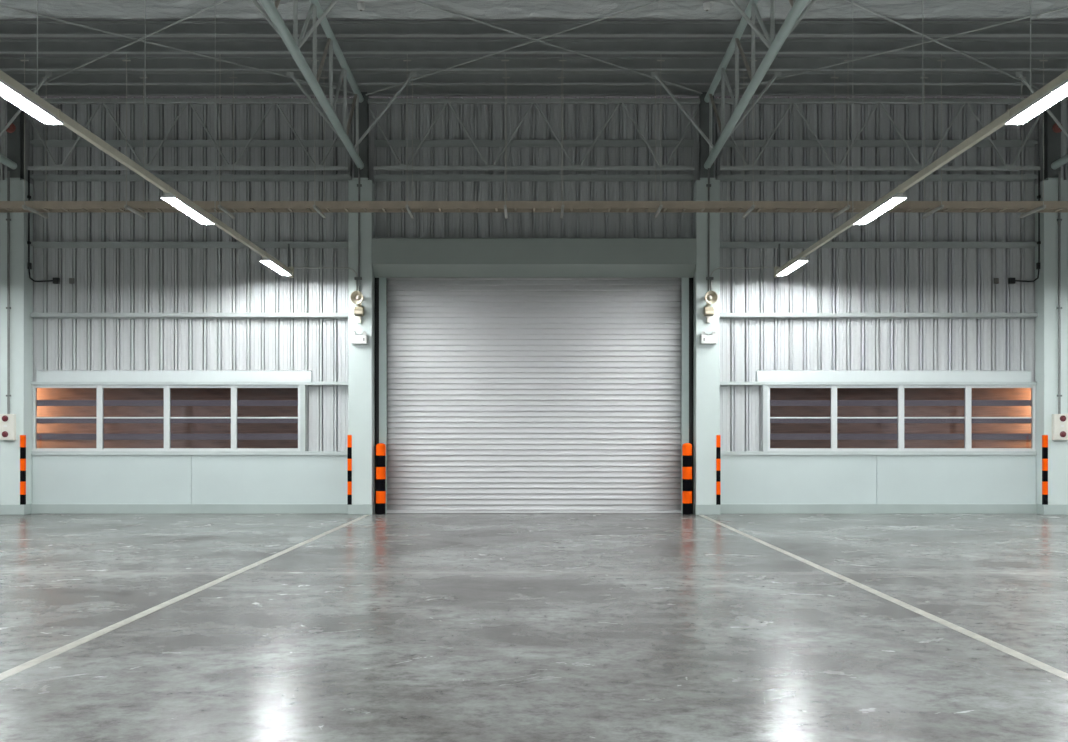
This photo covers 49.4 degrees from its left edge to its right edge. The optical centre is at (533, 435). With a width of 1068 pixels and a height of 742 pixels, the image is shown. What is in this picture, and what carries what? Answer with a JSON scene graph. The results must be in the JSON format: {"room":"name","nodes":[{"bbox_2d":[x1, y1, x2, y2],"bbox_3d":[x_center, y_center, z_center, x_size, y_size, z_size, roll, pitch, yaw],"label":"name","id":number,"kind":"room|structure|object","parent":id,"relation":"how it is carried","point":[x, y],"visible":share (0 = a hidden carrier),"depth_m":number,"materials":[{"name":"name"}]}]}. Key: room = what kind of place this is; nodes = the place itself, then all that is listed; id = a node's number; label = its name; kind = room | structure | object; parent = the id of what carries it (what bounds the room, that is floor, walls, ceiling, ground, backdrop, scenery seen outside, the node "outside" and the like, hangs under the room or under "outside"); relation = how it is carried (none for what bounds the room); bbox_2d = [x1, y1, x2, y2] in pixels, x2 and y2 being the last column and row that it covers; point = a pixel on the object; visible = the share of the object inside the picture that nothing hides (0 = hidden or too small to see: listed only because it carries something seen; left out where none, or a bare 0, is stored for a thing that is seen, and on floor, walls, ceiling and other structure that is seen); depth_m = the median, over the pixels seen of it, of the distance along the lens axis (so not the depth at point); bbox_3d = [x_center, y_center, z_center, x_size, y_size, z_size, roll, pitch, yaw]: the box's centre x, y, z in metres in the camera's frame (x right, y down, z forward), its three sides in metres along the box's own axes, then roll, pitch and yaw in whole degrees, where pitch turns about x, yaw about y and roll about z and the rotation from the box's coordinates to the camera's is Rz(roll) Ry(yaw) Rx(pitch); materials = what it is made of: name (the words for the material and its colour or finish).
{"room":"distribution center","nodes":[
{"label":"distribution center","id":0,"kind":"room"},
{"bbox_2d":[0,513,1067,741],"bbox_3d":[0.000,1.430,3.100,30.400,0.200,34.600,0,0,0],"label":"floor","id":1,"kind":"structure","parent":0,"point":[388,627],"depth_m":8.14,"materials":[{"name":"concrete"}]},
{"bbox_2d":[0,100,32,514],"bbox_3d":[-8.820,-2.249,19.773,0.416,7.158,0.363,0,0,0],"label":"column","id":2,"kind":"structure","parent":1,"relation":"on","point":[21,285],"depth_m":19.60,"materials":[{"name":"metal"}]},
{"bbox_2d":[0,414,15,439],"bbox_3d":[-8.865,-0.150,19.531,0.240,0.440,0.138,0,0,0],"label":"box","id":3,"kind":"object","parent":2,"relation":"attached to","point":[7,421],"visible":1,"depth_m":19.50,"materials":[{"name":"white plastic"}]},
{"bbox_2d":[6,171,10,413],"bbox_3d":[-8.870,-2.420,19.580,0.075,4.100,0.042,0,0,0],"label":"conduit","id":4,"kind":"object","parent":2,"relation":"attached to","point":[8,219],"visible":1,"depth_m":19.56,"materials":[{"name":"metal"}]},
{"bbox_2d":[5,123,15,132],"bbox_3d":[-8.870,-5.220,19.619,0.170,0.170,0.082,0,0,0],"label":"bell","id":5,"kind":"object","parent":2,"relation":"attached to","point":[11,128],"visible":0.59,"depth_m":19.61,"materials":[{"name":"metal"}]},
{"bbox_2d":[20,434,25,504],"bbox_3d":[-8.645,0.565,19.625,0.070,1.190,0.070,0,0,0],"label":"guard","id":6,"kind":"object","parent":2,"relation":"on","point":[22,436],"visible":1,"depth_m":19.59,"materials":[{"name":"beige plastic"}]},
{"bbox_2d":[0,72,51,169],"bbox_3d":[-8.820,-5.573,2.910,2.100,2.116,33.623,0,0,0],"label":"roof truss","id":7,"kind":"object","parent":2,"relation":"on","point":[4,160],"visible":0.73,"depth_m":19.25,"materials":[{"name":"grey metal"}]},
{"bbox_2d":[0,5,353,93],"bbox_3d":[-5.880,-5.869,17.160,7.837,0.151,0.026,0,0,-41],"label":"rod","id":8,"kind":"object","parent":7,"relation":"attached to","point":[0,5],"visible":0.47,"depth_m":17.35,"materials":[{"name":"grey metal"}]},
{"bbox_2d":[27,170,52,281],"bbox_3d":[-8.471,-3.607,19.881,0.419,1.927,0.136,0,0,-33],"label":"cable","id":9,"kind":"object","parent":2,"relation":"attached to","point":[28,195],"visible":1,"depth_m":19.75,"materials":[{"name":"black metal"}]},
{"bbox_2d":[32,455,191,503],"bbox_3d":[-7.246,0.830,19.980,2.728,1.000,0.160,0,0,0],"label":"wall panel","id":10,"kind":"object","parent":1,"relation":"on","point":[56,479],"visible":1,"depth_m":19.90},
{"bbox_2d":[0,515,368,680],"bbox_3d":[-2.877,1.329,12.350,0.084,0.002,14.302,0,0,1],"label":"floor line","id":11,"kind":"object","parent":1,"relation":"on","point":[17,669],"depth_m":8.58,"materials":[{"name":"white paint"}]},
{"bbox_2d":[31,504,347,513],"bbox_3d":[-9.075,1.248,19.883,11.850,0.165,0.045,0,0,0],"label":"baseboard","id":12,"kind":"structure","parent":1,"relation":"on","point":[35,508],"depth_m":19.86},
{"bbox_2d":[348,92,374,514],"bbox_3d":[-2.940,-2.249,19.773,0.416,7.158,0.363,0,0,0],"label":"column","id":13,"kind":"structure","parent":1,"relation":"on","point":[361,357],"depth_m":19.60,"materials":[{"name":"metal"}]},
{"bbox_2d":[30,313,347,318],"bbox_3d":[-5.880,-2.063,19.910,5.480,0.096,0.110,0,0,0],"label":"girt","id":14,"kind":"object","parent":13,"relation":"attached to","point":[34,315],"visible":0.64,"depth_m":19.86,"materials":[{"name":"grey metal"}]},
{"bbox_2d":[30,242,347,247],"bbox_3d":[-5.880,-3.278,19.910,5.480,0.096,0.110,0,0,0],"label":"girt","id":15,"kind":"object","parent":13,"relation":"attached to","point":[34,244],"visible":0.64,"depth_m":19.86,"materials":[{"name":"metal"}]},
{"bbox_2d":[25,99,352,169],"bbox_3d":[-5.880,-5.133,19.740,5.650,1.215,0.070,0,0,0],"label":"truss","id":16,"kind":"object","parent":13,"relation":"attached to","point":[99,102],"depth_m":19.72,"materials":[{"name":"grey metal"}]},
{"bbox_2d":[294,267,361,290],"bbox_3d":[-3.479,-2.647,19.580,1.142,0.413,0.050,0,0,0],"label":"conduit","id":17,"kind":"object","parent":13,"relation":"attached to","point":[356,278],"visible":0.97,"depth_m":19.56,"materials":[{"name":"metal"}]},
{"bbox_2d":[251,0,416,169],"bbox_3d":[-2.940,-5.573,2.910,2.100,2.116,33.623,0,0,0],"label":"roof truss","id":18,"kind":"object","parent":13,"relation":"on","point":[293,44],"visible":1,"depth_m":16.27,"materials":[{"name":"grey metal"}]},
{"bbox_2d":[29,0,226,89],"bbox_3d":[-5.880,-5.844,17.160,7.837,0.151,0.026,0,0,41],"label":"rod","id":19,"kind":"object","parent":18,"relation":"attached to","point":[222,1],"visible":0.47,"depth_m":17.15,"materials":[{"name":"grey metal"}]},
{"bbox_2d":[411,0,701,93],"bbox_3d":[0.000,-5.869,17.160,7.837,0.151,0.026,0,0,-41],"label":"rod","id":20,"kind":"object","parent":18,"relation":"attached to","point":[411,0],"visible":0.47,"depth_m":17.32,"materials":[{"name":"grey metal"}]},
{"bbox_2d":[347,434,351,504],"bbox_3d":[-3.115,0.565,19.625,0.070,1.190,0.070,0,0,0],"label":"guard","id":21,"kind":"object","parent":13,"relation":"on","point":[349,436],"visible":1,"depth_m":19.59,"materials":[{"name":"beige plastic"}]},
{"bbox_2d":[350,291,363,306],"bbox_3d":[-2.957,-2.297,19.458,0.222,0.255,0.283,0,0,0],"label":"speaker","id":22,"kind":"object","parent":13,"relation":"attached to","point":[356,297],"visible":1,"depth_m":19.38},
{"bbox_2d":[354,307,363,322],"bbox_3d":[-2.945,-2.043,19.517,0.150,0.272,0.166,0,0,0],"label":"housing","id":23,"kind":"object","parent":13,"relation":"attached to","point":[358,311],"visible":1,"depth_m":19.50,"materials":[{"name":"beige plastic"}]},
{"bbox_2d":[351,331,367,343],"bbox_3d":[-2.945,-1.659,19.547,0.270,0.218,0.105,0,0,0],"label":"emergency light","id":24,"kind":"object","parent":13,"relation":"attached to","point":[359,338],"visible":1,"depth_m":19.50,"materials":[{"name":"white plastic"}]},
{"bbox_2d":[357,168,361,290],"bbox_3d":[-2.950,-3.525,19.584,0.080,2.190,0.037,0,0,0],"label":"conduit","id":25,"kind":"object","parent":13,"relation":"attached to","point":[359,185],"visible":0.84,"depth_m":19.57,"materials":[{"name":"metal"}]},
{"bbox_2d":[368,99,699,169],"bbox_3d":[0.000,-5.133,19.740,5.650,1.215,0.070,0,0,0],"label":"truss","id":26,"kind":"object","parent":13,"relation":"attached to","point":[531,102],"depth_m":19.73,"materials":[{"name":"grey metal"}]},
{"bbox_2d":[376,443,385,514],"bbox_3d":[-2.602,0.725,19.700,0.166,1.210,0.166,0,0,0],"label":"bollard","id":27,"kind":"object","parent":1,"relation":"on","point":[380,447],"visible":1,"depth_m":19.63,"materials":[{"name":"orange metal"}]},
{"bbox_2d":[682,443,691,514],"bbox_3d":[2.602,0.725,19.700,0.166,1.210,0.166,0,0,0],"label":"bollard","id":28,"kind":"object","parent":1,"relation":"on","point":[686,447],"visible":1,"depth_m":19.63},
{"bbox_2d":[693,92,719,514],"bbox_3d":[2.940,-2.249,19.773,0.416,7.158,0.363,0,0,0],"label":"column","id":29,"kind":"structure","parent":1,"relation":"on","point":[706,357],"depth_m":19.60,"materials":[{"name":"metal"}]},
{"bbox_2d":[700,331,716,343],"bbox_3d":[2.945,-1.659,19.547,0.270,0.218,0.105,0,0,0],"label":"emergency light","id":30,"kind":"object","parent":29,"relation":"attached to","point":[708,338],"visible":1,"depth_m":19.50,"materials":[{"name":"white plastic"}]},
{"bbox_2d":[706,168,710,290],"bbox_3d":[2.950,-3.525,19.584,0.080,2.190,0.037,0,0,0],"label":"conduit","id":31,"kind":"object","parent":29,"relation":"attached to","point":[708,185],"visible":0.84,"depth_m":19.57,"materials":[{"name":"metal"}]},
{"bbox_2d":[704,307,713,322],"bbox_3d":[2.945,-2.043,19.517,0.150,0.272,0.166,0,0,0],"label":"housing","id":32,"kind":"object","parent":29,"relation":"attached to","point":[708,311],"visible":1,"depth_m":19.50,"materials":[{"name":"beige plastic"}]},
{"bbox_2d":[704,291,717,306],"bbox_3d":[2.957,-2.297,19.458,0.222,0.255,0.283,0,0,0],"label":"speaker","id":33,"kind":"object","parent":29,"relation":"attached to","point":[711,297],"visible":1,"depth_m":19.38},
{"bbox_2d":[716,434,720,504],"bbox_3d":[3.115,0.565,19.625,0.070,1.190,0.070,0,0,0],"label":"guard","id":34,"kind":"object","parent":29,"relation":"on","point":[718,436],"visible":1,"depth_m":19.59,"materials":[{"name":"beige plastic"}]},
{"bbox_2d":[651,0,816,169],"bbox_3d":[2.940,-5.573,2.910,2.100,2.116,33.623,0,0,0],"label":"roof truss","id":35,"kind":"object","parent":29,"relation":"on","point":[774,44],"visible":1,"depth_m":16.41,"materials":[{"name":"grey metal"}]},
{"bbox_2d":[366,0,662,94],"bbox_3d":[0.000,-5.844,17.160,7.837,0.151,0.026,0,0,41],"label":"rod","id":36,"kind":"object","parent":35,"relation":"attached to","point":[657,0],"visible":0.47,"depth_m":17.27,"materials":[{"name":"grey metal"}]},
{"bbox_2d":[845,0,1039,89],"bbox_3d":[5.880,-5.869,17.160,7.837,0.151,0.026,0,0,-41],"label":"rod","id":37,"kind":"object","parent":35,"relation":"attached to","point":[849,1],"visible":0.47,"depth_m":17.23,"materials":[{"name":"grey metal"}]},
{"bbox_2d":[706,267,773,290],"bbox_3d":[3.479,-2.647,19.580,1.142,0.413,0.050,0,0,0],"label":"conduit","id":38,"kind":"object","parent":29,"relation":"attached to","point":[710,278],"visible":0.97,"depth_m":19.56,"materials":[{"name":"metal"}]},
{"bbox_2d":[714,99,1042,169],"bbox_3d":[5.880,-5.133,19.740,5.650,1.215,0.070,0,0,0],"label":"truss","id":39,"kind":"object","parent":29,"relation":"attached to","point":[790,102],"depth_m":19.72,"materials":[{"name":"grey metal"}]},
{"bbox_2d":[720,313,1037,318],"bbox_3d":[5.880,-2.063,19.910,5.480,0.096,0.110,0,0,0],"label":"girt","id":40,"kind":"object","parent":29,"relation":"attached to","point":[722,315],"visible":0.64,"depth_m":19.86,"materials":[{"name":"grey metal"}]},
{"bbox_2d":[720,242,1037,247],"bbox_3d":[5.880,-3.278,19.910,5.480,0.096,0.110,0,0,0],"label":"girt","id":41,"kind":"object","parent":29,"relation":"attached to","point":[722,244],"visible":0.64,"depth_m":19.86,"materials":[{"name":"metal"}]},
{"bbox_2d":[720,504,1036,513],"bbox_3d":[9.075,1.248,19.883,11.850,0.165,0.045,0,0,0],"label":"baseboard","id":42,"kind":"structure","parent":1,"relation":"on","point":[724,508],"depth_m":19.86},
{"bbox_2d":[699,515,1067,680],"bbox_3d":[2.877,1.329,12.350,0.084,0.002,14.302,0,0,-1],"label":"floor line","id":43,"kind":"object","parent":1,"relation":"on","point":[1050,669],"depth_m":8.58,"materials":[{"name":"white paint"}]},
{"bbox_2d":[876,455,1035,503],"bbox_3d":[7.246,0.830,19.980,2.728,1.000,0.160,0,0,0],"label":"wall panel","id":44,"kind":"object","parent":1,"relation":"on","point":[900,479],"visible":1,"depth_m":19.90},
{"bbox_2d":[1035,100,1067,514],"bbox_3d":[8.820,-2.249,19.773,0.416,7.158,0.363,0,0,0],"label":"column","id":45,"kind":"structure","parent":1,"relation":"on","point":[1046,285],"depth_m":19.60,"materials":[{"name":"metal"}]},
{"bbox_2d":[1015,170,1040,281],"bbox_3d":[8.471,-3.607,19.881,0.419,1.927,0.136,0,0,33],"label":"cable","id":46,"kind":"object","parent":45,"relation":"attached to","point":[1039,195],"visible":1,"depth_m":19.75,"materials":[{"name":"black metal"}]},
{"bbox_2d":[1016,72,1067,169],"bbox_3d":[8.820,-5.573,2.910,2.100,2.116,33.623,0,0,0],"label":"roof truss","id":47,"kind":"object","parent":45,"relation":"on","point":[1063,160],"visible":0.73,"depth_m":19.23,"materials":[{"name":"grey metal"}]},
{"bbox_2d":[713,6,1067,95],"bbox_3d":[5.880,-5.844,17.160,7.837,0.151,0.026,0,0,41],"label":"rod","id":48,"kind":"object","parent":47,"relation":"attached to","point":[1067,6],"visible":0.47,"depth_m":17.36,"materials":[{"name":"grey metal"}]},
{"bbox_2d":[1042,434,1047,504],"bbox_3d":[8.645,0.565,19.625,0.070,1.190,0.070,0,0,0],"label":"guard","id":49,"kind":"object","parent":45,"relation":"on","point":[1045,436],"visible":1,"depth_m":19.59,"materials":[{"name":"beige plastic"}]},
{"bbox_2d":[1052,123,1062,132],"bbox_3d":[8.870,-5.220,19.619,0.170,0.170,0.082,0,0,0],"label":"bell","id":50,"kind":"object","parent":45,"relation":"attached to","point":[1056,128],"visible":0.62,"depth_m":19.61,"materials":[{"name":"metal"}]},
{"bbox_2d":[1057,171,1061,413],"bbox_3d":[8.870,-2.420,19.580,0.075,4.100,0.042,0,0,0],"label":"conduit","id":51,"kind":"object","parent":45,"relation":"attached to","point":[1059,219],"visible":1,"depth_m":19.56,"materials":[{"name":"metal"}]},
{"bbox_2d":[1052,414,1067,439],"bbox_3d":[8.865,-0.150,19.531,0.240,0.440,0.138,0,0,0],"label":"box","id":52,"kind":"object","parent":45,"relation":"attached to","point":[1059,421],"visible":1,"depth_m":19.50,"materials":[{"name":"white plastic"}]},
{"bbox_2d":[0,97,1067,450],"bbox_3d":[0.000,-2.703,20.011,30.000,6.265,0.074,0,0,0],"label":"wall","id":53,"kind":"structure","parent":0,"point":[106,280],"depth_m":20.00,"materials":[{"name":"grey metal"}]},
{"bbox_2d":[53,278,59,283],"bbox_3d":[-8.215,-2.670,19.950,0.105,0.100,0.070,0,0,0],"label":"junction box","id":54,"kind":"object","parent":53,"relation":"attached to","point":[55,280],"visible":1,"depth_m":19.91,"materials":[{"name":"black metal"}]},
{"bbox_2d":[32,385,98,450],"bbox_3d":[-8.151,-0.319,20.207,1.385,1.162,0.605,0,0,0],"label":"window","id":55,"kind":"structure","parent":53,"relation":"in","point":[39,392],"depth_m":20.46,"materials":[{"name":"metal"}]},
{"bbox_2d":[99,385,166,450],"bbox_3d":[-6.983,-0.319,20.207,1.354,1.162,0.605,0,0,0],"label":"window","id":56,"kind":"structure","parent":53,"relation":"in","point":[106,392],"depth_m":20.46,"materials":[{"name":"glass"}]},
{"bbox_2d":[36,370,311,381],"bbox_3d":[-6.190,-1.031,19.957,4.720,0.198,0.055,0,0,0],"label":"trim","id":57,"kind":"structure","parent":53,"relation":"attached to","point":[48,375],"depth_m":19.94,"materials":[{"name":"grey metal"}]},
{"bbox_2d":[30,140,344,146],"bbox_3d":[-5.880,-5.018,19.910,5.480,0.096,0.110,0,0,0],"label":"girt","id":58,"kind":"object","parent":53,"relation":"attached to","point":[36,143],"visible":0.71,"depth_m":19.86,"materials":[{"name":"grey metal"}]},
{"bbox_2d":[31,451,346,454],"bbox_3d":[-5.880,0.296,19.950,5.470,0.068,0.160,0,0,0],"label":"trim","id":59,"kind":"structure","parent":53,"relation":"attached to","point":[33,452],"depth_m":19.87,"materials":[{"name":"grey metal"}]},
{"bbox_2d":[31,382,347,384],"bbox_3d":[-5.880,-0.902,19.950,5.470,0.055,0.160,0,0,0],"label":"trim","id":60,"kind":"structure","parent":53,"relation":"attached to","point":[32,383],"depth_m":19.87,"materials":[{"name":"grey metal"}]},
{"bbox_2d":[30,174,351,181],"bbox_3d":[-5.880,-4.428,19.910,5.480,0.096,0.110,0,0,0],"label":"girt","id":61,"kind":"object","parent":53,"relation":"attached to","point":[36,177],"visible":0.95,"depth_m":19.86,"materials":[{"name":"metal"}]},
{"bbox_2d":[167,385,233,450],"bbox_3d":[-5.815,-0.319,20.207,1.323,1.162,0.605,0,0,0],"label":"window","id":62,"kind":"structure","parent":53,"relation":"in","point":[174,392],"depth_m":20.46,"materials":[{"name":"glass"}]},
{"bbox_2d":[234,385,299,450],"bbox_3d":[-4.648,-0.319,20.207,1.292,1.162,0.605,0,0,0],"label":"window","id":63,"kind":"structure","parent":53,"relation":"in","point":[241,392],"depth_m":20.46,"materials":[{"name":"glass"}]},
{"bbox_2d":[192,455,346,503],"bbox_3d":[-4.513,0.830,19.980,2.726,1.000,0.160,0,0,0],"label":"wall panel","id":64,"kind":"object","parent":53,"relation":"attached to","point":[216,479],"visible":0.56,"depth_m":19.90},
{"bbox_2d":[300,385,305,450],"bbox_3d":[-3.962,-0.306,19.955,0.085,1.137,0.150,0,0,0],"label":"trim","id":65,"kind":"structure","parent":53,"relation":"attached to","point":[302,387],"depth_m":19.88,"materials":[{"name":"grey metal"}]},
{"bbox_2d":[375,278,378,512],"bbox_3d":[-2.672,-0.820,19.975,0.145,4.300,0.150,0,0,0],"label":"trim","id":66,"kind":"structure","parent":53,"relation":"attached to","point":[376,279],"depth_m":19.96,"materials":[{"name":"black metal"}]},
{"bbox_2d":[372,238,695,513],"bbox_3d":[0.000,-1.006,19.767,5.470,4.672,0.465,0,0,0],"label":"roller shutter","id":67,"kind":"object","parent":53,"relation":"attached to","point":[517,375],"visible":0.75,"depth_m":19.93,"materials":[{"name":"metal"}]},
{"bbox_2d":[372,238,695,277],"bbox_3d":[0.000,-3.029,19.767,5.470,0.627,0.465,0,0,0],"label":"hood","id":68,"kind":"object","parent":67,"relation":"attached to","point":[391,257],"depth_m":19.53,"materials":[{"name":"grey metal"}]},
{"bbox_2d":[374,174,693,181],"bbox_3d":[0.000,-4.428,19.910,5.480,0.096,0.110,0,0,0],"label":"girt","id":69,"kind":"object","parent":53,"relation":"attached to","point":[378,177],"visible":1,"depth_m":19.86,"materials":[{"name":"grey metal"}]},
{"bbox_2d":[374,140,693,146],"bbox_3d":[0.000,-5.018,19.910,5.480,0.096,0.110,0,0,0],"label":"girt","id":70,"kind":"object","parent":53,"relation":"attached to","point":[378,143],"visible":1,"depth_m":19.86,"materials":[{"name":"grey metal"}]},
{"bbox_2d":[689,278,692,512],"bbox_3d":[2.672,-0.820,19.975,0.145,4.300,0.150,0,0,0],"label":"trim","id":71,"kind":"structure","parent":53,"relation":"attached to","point":[690,279],"depth_m":19.96,"materials":[{"name":"black metal"}]},
{"bbox_2d":[762,385,767,450],"bbox_3d":[3.962,-0.306,19.955,0.085,1.137,0.150,0,0,0],"label":"trim","id":72,"kind":"structure","parent":53,"relation":"attached to","point":[764,387],"depth_m":19.88,"materials":[{"name":"grey metal"}]},
{"bbox_2d":[721,455,875,503],"bbox_3d":[4.513,0.830,19.980,2.726,1.000,0.160,0,0,0],"label":"wall panel","id":73,"kind":"object","parent":53,"relation":"attached to","point":[745,479],"visible":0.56,"depth_m":19.90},
{"bbox_2d":[768,385,833,450],"bbox_3d":[4.648,-0.319,20.207,1.292,1.162,0.605,0,0,0],"label":"window","id":74,"kind":"structure","parent":53,"relation":"in","point":[775,392],"depth_m":20.46,"materials":[{"name":"glass"}]},
{"bbox_2d":[834,385,900,450],"bbox_3d":[5.815,-0.319,20.207,1.323,1.162,0.605,0,0,0],"label":"window","id":75,"kind":"structure","parent":53,"relation":"in","point":[841,392],"depth_m":20.46,"materials":[{"name":"glass"}]},
{"bbox_2d":[716,174,1037,181],"bbox_3d":[5.880,-4.428,19.910,5.480,0.096,0.110,0,0,0],"label":"girt","id":76,"kind":"object","parent":53,"relation":"attached to","point":[722,177],"visible":0.95,"depth_m":19.86,"materials":[{"name":"grey metal"}]},
{"bbox_2d":[720,382,1036,384],"bbox_3d":[5.880,-0.902,19.950,5.470,0.055,0.160,0,0,0],"label":"trim","id":77,"kind":"structure","parent":53,"relation":"attached to","point":[721,383],"depth_m":19.87,"materials":[{"name":"grey metal"}]},
{"bbox_2d":[721,451,1036,454],"bbox_3d":[5.880,0.296,19.950,5.470,0.068,0.160,0,0,0],"label":"trim","id":78,"kind":"structure","parent":53,"relation":"attached to","point":[722,452],"depth_m":19.87,"materials":[{"name":"grey metal"}]},
{"bbox_2d":[723,140,1037,146],"bbox_3d":[5.880,-5.018,19.910,5.480,0.096,0.110,0,0,0],"label":"girt","id":79,"kind":"object","parent":53,"relation":"attached to","point":[729,143],"visible":0.71,"depth_m":19.86,"materials":[{"name":"grey metal"}]},
{"bbox_2d":[756,370,1031,381],"bbox_3d":[6.190,-1.031,19.957,4.720,0.198,0.055,0,0,0],"label":"trim","id":80,"kind":"structure","parent":53,"relation":"attached to","point":[764,375],"depth_m":19.94,"materials":[{"name":"grey metal"}]},
{"bbox_2d":[901,385,968,450],"bbox_3d":[6.983,-0.319,20.207,1.354,1.162,0.605,0,0,0],"label":"window","id":81,"kind":"structure","parent":53,"relation":"in","point":[908,392],"depth_m":20.46,"materials":[{"name":"glass"}]},
{"bbox_2d":[994,278,998,283],"bbox_3d":[7.955,-2.670,19.970,0.085,0.095,0.045,0,0,0],"label":"junction box","id":82,"kind":"object","parent":53,"relation":"attached to","point":[996,280],"visible":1,"depth_m":19.95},
{"bbox_2d":[969,385,1035,450],"bbox_3d":[8.151,-0.319,20.207,1.385,1.162,0.605,0,0,0],"label":"window","id":83,"kind":"structure","parent":53,"relation":"in","point":[976,392],"depth_m":20.46,"materials":[{"name":"glass"}]},
{"bbox_2d":[1008,278,1014,283],"bbox_3d":[8.215,-2.670,19.950,0.105,0.100,0.070,0,0,0],"label":"junction box","id":84,"kind":"object","parent":53,"relation":"attached to","point":[1010,280],"visible":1,"depth_m":19.91,"materials":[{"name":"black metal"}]},
{"bbox_2d":[0,0,1067,19],"bbox_3d":[0.000,-6.307,1.220,30.000,0.826,30.441,0,0,0],"label":"ceiling","id":85,"kind":"structure","parent":0,"point":[118,9],"depth_m":16.12,"materials":[{"name":"white metal"}]},
{"bbox_2d":[0,0,293,277],"bbox_3d":[-4.110,-4.423,2.880,0.158,3.505,33.560,0,0,0],"label":"light trunking","id":86,"kind":"object","parent":85,"relation":"hanging from","point":[68,122],"depth_m":11.50,"materials":[{"name":"metal"}]},
{"bbox_2d":[357,2,364,11],"bbox_3d":[-2.370,-5.875,15.900,0.110,0.104,0.110,0,0,0],"label":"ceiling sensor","id":87,"kind":"object","parent":85,"relation":"attached to","point":[360,5],"visible":1,"depth_m":15.86,"materials":[{"name":"white plastic"}]},
{"bbox_2d":[703,2,710,11],"bbox_3d":[2.370,-5.875,15.900,0.110,0.104,0.110,0,0,0],"label":"ceiling sensor","id":88,"kind":"object","parent":85,"relation":"attached to","point":[707,5],"visible":1,"depth_m":15.86,"materials":[{"name":"white plastic"}]},
{"bbox_2d":[774,0,1067,277],"bbox_3d":[4.110,-4.423,2.880,0.158,3.505,33.560,0,0,0],"label":"light trunking","id":89,"kind":"object","parent":85,"relation":"hanging from","point":[999,122],"depth_m":11.22,"materials":[{"name":"metal"}]},
{"bbox_2d":[776,257,807,275],"bbox_3d":[4.110,-2.702,18.520,0.158,0.062,1.648,0,0,0],"label":"tube light","id":90,"kind":"object","parent":89,"relation":"attached to","point":[801,260],"visible":1,"depth_m":18.43,"materials":[{"name":"white plastic"}]},
{"bbox_2d":[0,18,1067,56],"bbox_3d":[0.000,-6.484,3.100,30.000,0.909,34.200,0,0,0],"label":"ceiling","id":91,"kind":"structure","parent":0,"point":[8,19],"depth_m":17.78,"materials":[{"name":"grey metal"}]},
{"bbox_2d":[38,15,995,17],"bbox_3d":[0.000,-6.032,16.413,30.000,0.200,0.106,0,0,0],"label":"purlin","id":92,"kind":"object","parent":91,"relation":"attached to","point":[65,15],"visible":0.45,"depth_m":16.44,"materials":[{"name":"metal"}]},
{"bbox_2d":[0,21,1067,36],"bbox_3d":[0.000,-6.013,17.143,30.000,0.200,0.106,0,0,0],"label":"purlin","id":93,"kind":"object","parent":91,"relation":"attached to","point":[7,28],"visible":1,"depth_m":17.19,"materials":[{"name":"metal"}]},
{"bbox_2d":[0,39,1067,53],"bbox_3d":[0.000,-5.995,17.853,30.000,0.200,0.106,0,0,0],"label":"purlin","id":94,"kind":"object","parent":91,"relation":"attached to","point":[7,46],"visible":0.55,"depth_m":17.90,"materials":[{"name":"metal"}]},
{"bbox_2d":[0,54,1067,218],"bbox_3d":[0.000,-4.805,18.500,30.000,2.549,0.900,0,0,0],"label":"cable tray","id":95,"kind":"object","parent":91,"relation":"hanging from","point":[36,207],"visible":0.94,"depth_m":18.31,"materials":[{"name":"beige metal"}]},
{"bbox_2d":[0,57,1067,70],"bbox_3d":[0.000,-5.975,18.623,30.000,0.200,0.106,0,0,0],"label":"purlin","id":96,"kind":"object","parent":91,"relation":"attached to","point":[6,63],"visible":1,"depth_m":18.67,"materials":[{"name":"metal"}]},
{"bbox_2d":[3,71,1064,84],"bbox_3d":[0.000,-5.957,19.313,30.000,0.200,0.106,0,0,0],"label":"purlin","id":97,"kind":"object","parent":91,"relation":"attached to","point":[74,77],"visible":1,"depth_m":19.36,"materials":[{"name":"metal"}]},
{"bbox_2d":[23,85,1044,96],"bbox_3d":[0.000,-5.941,19.913,30.000,0.200,0.106,0,0,0],"label":"purlin","id":98,"kind":"object","parent":91,"relation":"attached to","point":[44,90],"visible":0.6,"depth_m":19.96,"materials":[{"name":"metal"}]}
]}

